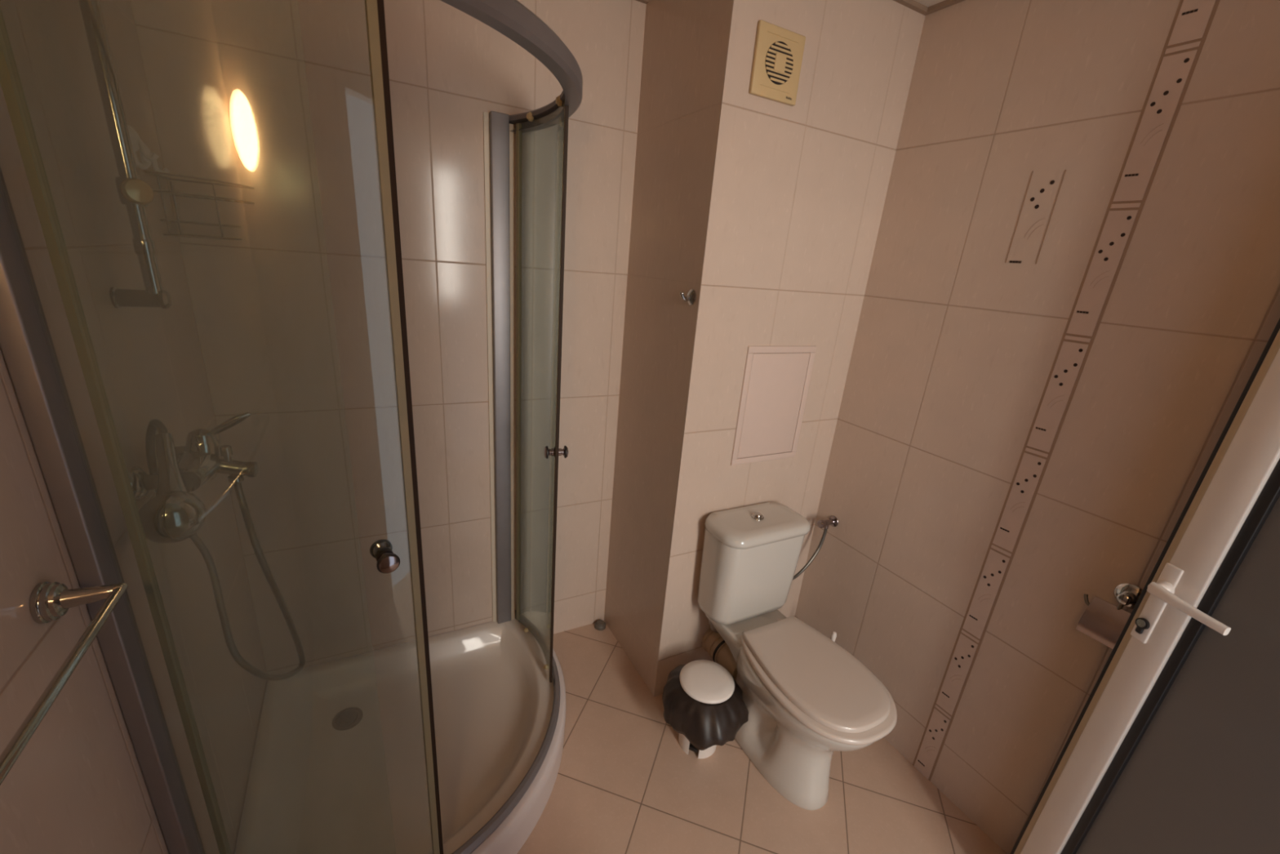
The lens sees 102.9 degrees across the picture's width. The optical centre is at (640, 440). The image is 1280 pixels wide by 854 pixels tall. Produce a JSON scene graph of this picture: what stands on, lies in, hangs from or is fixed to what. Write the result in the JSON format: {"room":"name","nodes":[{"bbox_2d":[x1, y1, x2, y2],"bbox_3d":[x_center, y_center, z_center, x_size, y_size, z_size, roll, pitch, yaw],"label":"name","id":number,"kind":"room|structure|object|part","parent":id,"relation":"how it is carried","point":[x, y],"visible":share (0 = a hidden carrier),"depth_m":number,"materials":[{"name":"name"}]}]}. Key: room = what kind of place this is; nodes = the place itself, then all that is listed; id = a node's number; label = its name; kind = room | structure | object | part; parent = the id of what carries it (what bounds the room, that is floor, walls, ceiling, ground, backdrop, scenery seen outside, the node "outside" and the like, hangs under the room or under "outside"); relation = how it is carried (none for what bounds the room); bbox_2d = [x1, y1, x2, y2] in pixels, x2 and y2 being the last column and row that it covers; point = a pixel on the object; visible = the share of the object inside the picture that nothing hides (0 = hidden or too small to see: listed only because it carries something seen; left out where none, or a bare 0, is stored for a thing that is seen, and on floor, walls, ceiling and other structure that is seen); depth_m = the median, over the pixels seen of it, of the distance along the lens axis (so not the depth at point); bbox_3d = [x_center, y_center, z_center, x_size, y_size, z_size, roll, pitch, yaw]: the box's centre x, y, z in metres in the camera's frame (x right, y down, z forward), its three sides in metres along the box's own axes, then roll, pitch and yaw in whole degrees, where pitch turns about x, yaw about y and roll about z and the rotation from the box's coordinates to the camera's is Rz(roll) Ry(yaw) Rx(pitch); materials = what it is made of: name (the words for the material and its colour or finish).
{"room":"bathroom","nodes":[
{"label":"bathroom","id":0,"kind":"room"},
{"bbox_2d":[0,0,267,853],"bbox_3d":[-0.724,0.188,0.503,0.080,2.335,2.264,-6,22,-28],"label":"wall","id":1,"kind":"structure","parent":0,"point":[77,785],"depth_m":0.83,"materials":[{"name":"tile"}]},
{"bbox_2d":[0,581,127,785],"bbox_3d":[-0.574,0.298,0.408,0.078,0.051,0.651,-6,22,-28],"label":"towel rail","id":2,"kind":"object","parent":1,"relation":"attached to","point":[49,601],"visible":1,"depth_m":0.61,"materials":[{"name":"silver metal"}]},
{"bbox_3d":[-0.709,0.199,0.657,0.064,0.027,0.027,-6,22,-28],"label":"arm","id":3,"kind":"part","parent":2,"relation":"part of","materials":[{"name":"silver metal"}]},
{"bbox_2d":[78,0,171,308],"bbox_3d":[-0.869,-0.593,0.802,0.073,0.753,0.083,19,24,35],"label":"slide bar","id":4,"kind":"object","parent":1,"relation":"attached to","point":[134,193],"visible":1,"depth_m":0.85,"materials":[{"name":"silver metal"}]},
{"bbox_3d":[-0.851,-0.421,0.863,0.024,0.042,0.041,15,22,26],"label":"clamp knob","id":5,"kind":"part","parent":4,"relation":"part of","materials":[{"name":"silver metal"}]},
{"bbox_2d":[132,147,151,169],"bbox_3d":[-0.993,-0.568,1.002,0.039,0.062,0.048,-6,22,-28],"label":"hook","id":6,"kind":"object","parent":1,"relation":"attached to","point":[145,165],"visible":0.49,"depth_m":1.01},
{"bbox_2d":[127,124,159,161],"bbox_3d":[-1.023,-0.612,1.052,0.039,0.062,0.048,-6,22,-28],"label":"hook","id":7,"kind":"object","parent":1,"relation":"attached to","point":[136,142],"visible":0.95,"depth_m":1.05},
{"bbox_2d":[127,124,139,151],"bbox_3d":[-1.034,-0.617,1.044,0.013,0.048,0.048,-6,22,-28],"label":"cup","id":8,"kind":"object","parent":7,"relation":"on","point":[135,139],"depth_m":1.03,"materials":[{"name":"white plastic"}]},
{"bbox_2d":[138,144,169,175],"bbox_3d":[-1.053,-0.611,1.109,0.039,0.062,0.048,-6,22,-28],"label":"hook","id":9,"kind":"object","parent":1,"relation":"attached to","point":[154,164],"visible":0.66,"depth_m":1.11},
{"bbox_2d":[138,144,151,164],"bbox_3d":[-1.064,-0.616,1.101,0.013,0.048,0.048,-6,22,-28],"label":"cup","id":10,"kind":"object","parent":9,"relation":"on","point":[143,158],"depth_m":1.09,"materials":[{"name":"white plastic"}]},
{"bbox_2d":[128,412,258,500],"bbox_3d":[-0.865,0.018,1.011,0.170,0.146,0.212,-6,22,-28],"label":"shower mixer","id":11,"kind":"object","parent":1,"relation":"attached to","point":[202,457],"visible":0.91,"depth_m":0.99,"materials":[{"name":"silver metal"}]},
{"bbox_2d":[227,474,244,483],"bbox_3d":[-0.831,0.078,1.048,0.026,0.015,0.026,-6,22,-28],"label":"outlet","id":12,"kind":"object","parent":11,"relation":"attached to","point":[233,478],"depth_m":1.04,"materials":[{"name":"silver metal"}]},
{"bbox_3d":[-0.834,0.052,1.037,0.090,0.052,0.035,-3,21,-22],"label":"spout","id":13,"kind":"part","parent":11,"relation":"part of","materials":[{"name":"silver metal"}]},
{"bbox_2d":[138,418,305,680],"bbox_3d":[-0.866,0.303,1.076,0.156,0.742,0.341,3,19,-6],"label":"shower","id":14,"kind":"object","parent":1,"relation":"attached to","point":[175,514],"visible":0.97,"depth_m":0.91,"materials":[{"name":"silver metal"}]},
{"bbox_3d":[-0.828,0.058,0.906,0.057,0.126,0.114,-6,22,-28],"label":"handle","id":15,"kind":"part","parent":14,"relation":"part of","materials":[{"name":"silver metal"}]},
{"bbox_2d":[129,0,646,674],"bbox_3d":[-0.341,-0.258,1.870,1.940,2.335,0.080,-6,22,-28],"label":"wall","id":16,"kind":"structure","parent":0,"point":[226,81],"depth_m":1.55,"materials":[{"name":"tile"}]},
{"bbox_2d":[143,170,254,239],"bbox_3d":[-1.024,-0.548,1.212,0.170,0.129,0.170,-6,22,-28],"label":"basket","id":17,"kind":"object","parent":16,"relation":"attached to","point":[172,193],"visible":0.98,"depth_m":1.21,"materials":[{"name":"metal"}]},
{"bbox_2d":[143,170,254,204],"bbox_3d":[-1.021,-0.591,1.198,0.170,0.039,0.170,-6,22,-28],"label":"shelf","id":18,"kind":"object","parent":17,"relation":"attached to","point":[172,193],"depth_m":1.21,"materials":[{"name":"metal"}]},
{"bbox_2d":[516,620,1007,853],"bbox_3d":[0.071,1.227,1.366,2.100,0.060,2.264,-6,22,-28],"label":"floor","id":19,"kind":"structure","parent":0,"point":[625,783],"depth_m":1.61,"materials":[{"name":"tile"}]},
{"bbox_2d":[234,618,565,853],"bbox_3d":[-0.645,0.975,1.591,0.926,0.150,0.901,-6,22,-28],"label":"shower tray","id":20,"kind":"object","parent":19,"relation":"on","point":[317,784],"visible":0.98,"depth_m":1.60,"materials":[{"name":"ceramic"}]},
{"bbox_2d":[0,0,582,853],"bbox_3d":[-0.448,0.085,1.235,0.466,1.792,1.203,10,20,13],"label":"shower enclosure","id":21,"kind":"object","parent":20,"relation":"on","point":[26,344],"visible":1,"depth_m":0.82,"materials":[{"name":"glass"}]},
{"bbox_3d":[-0.795,0.222,0.760,0.026,1.792,0.066,-6,22,-28],"label":"wall post","id":22,"kind":"part","parent":21,"relation":"part of","materials":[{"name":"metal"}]},
{"bbox_3d":[-0.635,0.222,0.816,0.339,1.728,0.029,-2,20,-18],"label":"fixed panel","id":23,"kind":"part","parent":21,"relation":"part of","materials":[{"name":"clear glass"}]},
{"bbox_3d":[-0.459,0.207,0.916,0.038,0.038,0.071,-10,24,-36],"label":"door knob","id":24,"kind":"part","parent":21,"relation":"part of","materials":[{"name":"silver metal"}]},
{"bbox_3d":[-0.483,-0.110,1.782,0.086,1.792,0.028,-6,22,-28],"label":"wall post","id":25,"kind":"part","parent":21,"relation":"part of","materials":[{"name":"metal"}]},
{"bbox_3d":[-0.501,0.916,1.525,0.431,0.028,1.179,11,20,16],"label":"rail","id":26,"kind":"part","parent":21,"relation":"part of","materials":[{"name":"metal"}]},
{"bbox_3d":[-0.363,-0.737,0.947,0.436,0.042,1.179,11,20,16],"label":"rail","id":27,"kind":"part","parent":21,"relation":"part of","materials":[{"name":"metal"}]},
{"bbox_3d":[-0.321,-0.044,1.638,0.032,1.748,0.358,-7,22,-30],"label":"sliding door","id":28,"kind":"part","parent":21,"relation":"part of","materials":[{"name":"clear glass"}]},
{"bbox_3d":[-0.251,0.034,1.520,0.071,0.038,0.038,-1,20,-16],"label":"door knob","id":29,"kind":"part","parent":21,"relation":"part of","materials":[{"name":"silver metal"}]},
{"bbox_2d":[594,619,605,630],"bbox_3d":[-0.181,0.830,2.306,0.052,0.026,0.052,-6,22,-28],"label":"plug","id":30,"kind":"object","parent":19,"relation":"on","point":[599,624],"visible":1,"depth_m":2.29,"materials":[{"name":"silver metal"}]},
{"bbox_2d":[662,659,748,758],"bbox_3d":[0.206,0.924,1.739,0.263,0.285,0.317,-6,22,-28],"label":"pedal bin","id":31,"kind":"object","parent":19,"relation":"on","point":[703,702],"visible":1,"depth_m":1.65,"materials":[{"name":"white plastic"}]},
{"bbox_3d":[0.223,0.797,1.701,0.184,0.019,0.184,-6,22,-28],"label":"bin lid","id":32,"kind":"part","parent":31,"relation":"part of","materials":[{"name":"white plastic"}]},
{"bbox_2d":[697,502,897,809],"bbox_3d":[0.493,0.706,1.666,0.366,0.788,0.689,-6,22,-28],"label":"toilet","id":33,"kind":"object","parent":19,"relation":"on","point":[806,698],"visible":0.94,"depth_m":1.63,"materials":[{"name":"ceramic"}]},
{"bbox_2d":[701,628,737,679],"bbox_3d":[0.333,0.810,1.936,0.118,0.119,0.187,-6,22,-28],"label":"pipe","id":34,"kind":"object","parent":33,"relation":"attached to","point":[713,642],"visible":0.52,"depth_m":1.91,"materials":[{"name":"beige plastic"}]},
{"bbox_3d":[0.407,0.287,1.751,0.366,0.042,0.194,-6,22,-28],"label":"cistern lid","id":35,"kind":"part","parent":33,"relation":"part of","materials":[{"name":"ceramic"}]},
{"bbox_3d":[0.539,0.702,1.567,0.312,0.020,0.436,-6,22,-28],"label":"seat lid","id":36,"kind":"part","parent":33,"relation":"part of","materials":[{"name":"plastic"}]},
{"bbox_3d":[0.542,0.723,1.566,0.351,0.019,0.468,-6,22,-28],"label":"seat","id":37,"kind":"part","parent":33,"relation":"part of","materials":[{"name":"plastic"}]},
{"bbox_2d":[831,631,836,641],"bbox_3d":[0.715,0.869,1.961,0.100,0.324,0.100,-6,22,-28],"label":"toilet brush","id":38,"kind":"object","parent":19,"relation":"on","point":[833,635],"visible":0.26,"depth_m":1.91,"materials":[{"name":"white plastic"}]},
{"bbox_2d":[604,0,924,696],"bbox_3d":[0.340,-0.222,1.931,0.689,2.335,0.474,-6,22,-28],"label":"wall column","id":39,"kind":"structure","parent":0,"point":[770,211],"depth_m":1.59,"materials":[{"name":"tile"}]},
{"bbox_2d":[680,288,696,305],"bbox_3d":[0.134,-0.421,1.496,0.042,0.046,0.046,-6,22,-28],"label":"robe hook","id":40,"kind":"object","parent":39,"relation":"attached to","point":[691,297],"visible":1,"depth_m":1.49,"materials":[{"name":"silver metal"}]},
{"bbox_2d":[730,346,816,465],"bbox_3d":[0.456,-0.119,1.746,0.295,0.407,0.006,-6,22,-28],"label":"access panel","id":41,"kind":"object","parent":39,"relation":"attached to","point":[776,380],"visible":1,"depth_m":1.74,"materials":[{"name":"plastic"}]},
{"bbox_2d":[749,19,805,106],"bbox_3d":[0.362,-0.987,1.339,0.156,0.158,0.018,-6,22,-28],"label":"fan","id":42,"kind":"object","parent":39,"relation":"attached to","point":[778,55],"visible":1,"depth_m":1.33,"materials":[{"name":"beige plastic"}]},
{"bbox_2d":[764,41,794,84],"bbox_3d":[0.365,-0.987,1.335,0.096,0.094,0.003,-6,22,-28],"label":"grille","id":43,"kind":"object","parent":42,"relation":"attached to","point":[779,55],"depth_m":1.33,"materials":[{"name":"beige plastic"}]},
{"bbox_2d":[914,0,945,7],"bbox_3d":[0.263,-1.026,0.576,2.100,0.060,2.264,-6,22,-28],"label":"ceiling","id":44,"kind":"structure","parent":0,"point":[927,3],"depth_m":1.46,"materials":[{"name":"white paint"}]},
{"bbox_2d":[794,0,1279,853],"bbox_3d":[1.057,0.012,1.439,0.080,2.335,2.264,-6,22,-28],"label":"wall","id":45,"kind":"structure","parent":0,"point":[956,344],"depth_m":1.36,"materials":[{"name":"tile"}]},
{"bbox_2d":[635,0,964,15],"bbox_3d":[0.260,-0.992,0.588,1.940,0.012,2.104,-6,22,-28],"label":"trim","id":46,"kind":"structure","parent":45,"relation":"attached to","point":[913,5],"depth_m":1.47,"materials":[{"name":"white"}]},
{"bbox_2d":[792,515,838,580],"bbox_3d":[0.637,0.423,1.965,0.245,0.252,0.044,-6,22,-28],"label":"angle valve","id":47,"kind":"object","parent":45,"relation":"attached to","point":[833,521],"visible":0.76,"depth_m":1.98,"materials":[{"name":"silver metal"}]},
{"bbox_3d":[0.698,0.320,1.958,0.028,0.031,0.030,-6,22,-28],"label":"valve handle","id":48,"kind":"part","parent":47,"relation":"part of","materials":[{"name":"silver metal"}]},
{"bbox_2d":[1004,169,1066,264],"bbox_3d":[1.018,-0.575,1.317,0.002,0.223,0.077,-6,22,-28],"label":"trim","id":49,"kind":"structure","parent":45,"relation":"attached to","point":[1051,182],"depth_m":1.31,"materials":[{"name":"tile"}]},
{"bbox_2d":[912,0,1220,781],"bbox_3d":[1.052,0.062,1.369,0.003,2.359,0.066,-6,22,-28],"label":"trim","id":50,"kind":"structure","parent":45,"relation":"attached to","point":[1193,20],"depth_m":1.26,"materials":[{"name":"tile"}]},
{"bbox_2d":[1075,582,1142,648],"bbox_3d":[1.135,0.414,1.200,0.074,0.141,0.156,-6,22,-28],"label":"toilet roll holder","id":51,"kind":"object","parent":45,"relation":"attached to","point":[1102,620],"visible":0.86,"depth_m":1.21,"materials":[{"name":"silver metal"}]},
{"bbox_3d":[1.133,0.401,1.194,0.021,0.054,0.156,-6,22,-28],"label":"arm","id":52,"kind":"part","parent":51,"relation":"part of","materials":[{"name":"metal"}]},
{"bbox_3d":[0.674,0.459,0.073,1.940,2.335,0.080,-6,22,-28],"label":"wall","id":53,"kind":"structure","parent":0,"visible":0},
{"bbox_2d":[1009,318,1279,853],"bbox_3d":[1.097,0.421,0.773,0.086,1.988,0.690,2,20,-9],"label":"door","id":54,"kind":"structure","parent":53,"relation":"in","point":[1174,748],"depth_m":0.98,"materials":[{"name":"white plastic"}]},
{"bbox_3d":[1.055,0.334,1.043,0.006,0.180,0.033,2,20,-9],"label":"handle plate","id":55,"kind":"part","parent":54,"relation":"part of","materials":[{"name":"white plastic"}]},
{"bbox_3d":[1.117,0.424,0.780,0.008,1.785,0.469,2,20,-9],"label":"frosted pane","id":56,"kind":"part","parent":54,"relation":"part of","materials":[{"name":"grey glass"}]},
{"bbox_3d":[1.044,0.315,0.972,0.037,0.030,0.136,2,20,-9],"label":"lever","id":57,"kind":"part","parent":54,"relation":"part of","materials":[{"name":"white plastic"}]}
]}

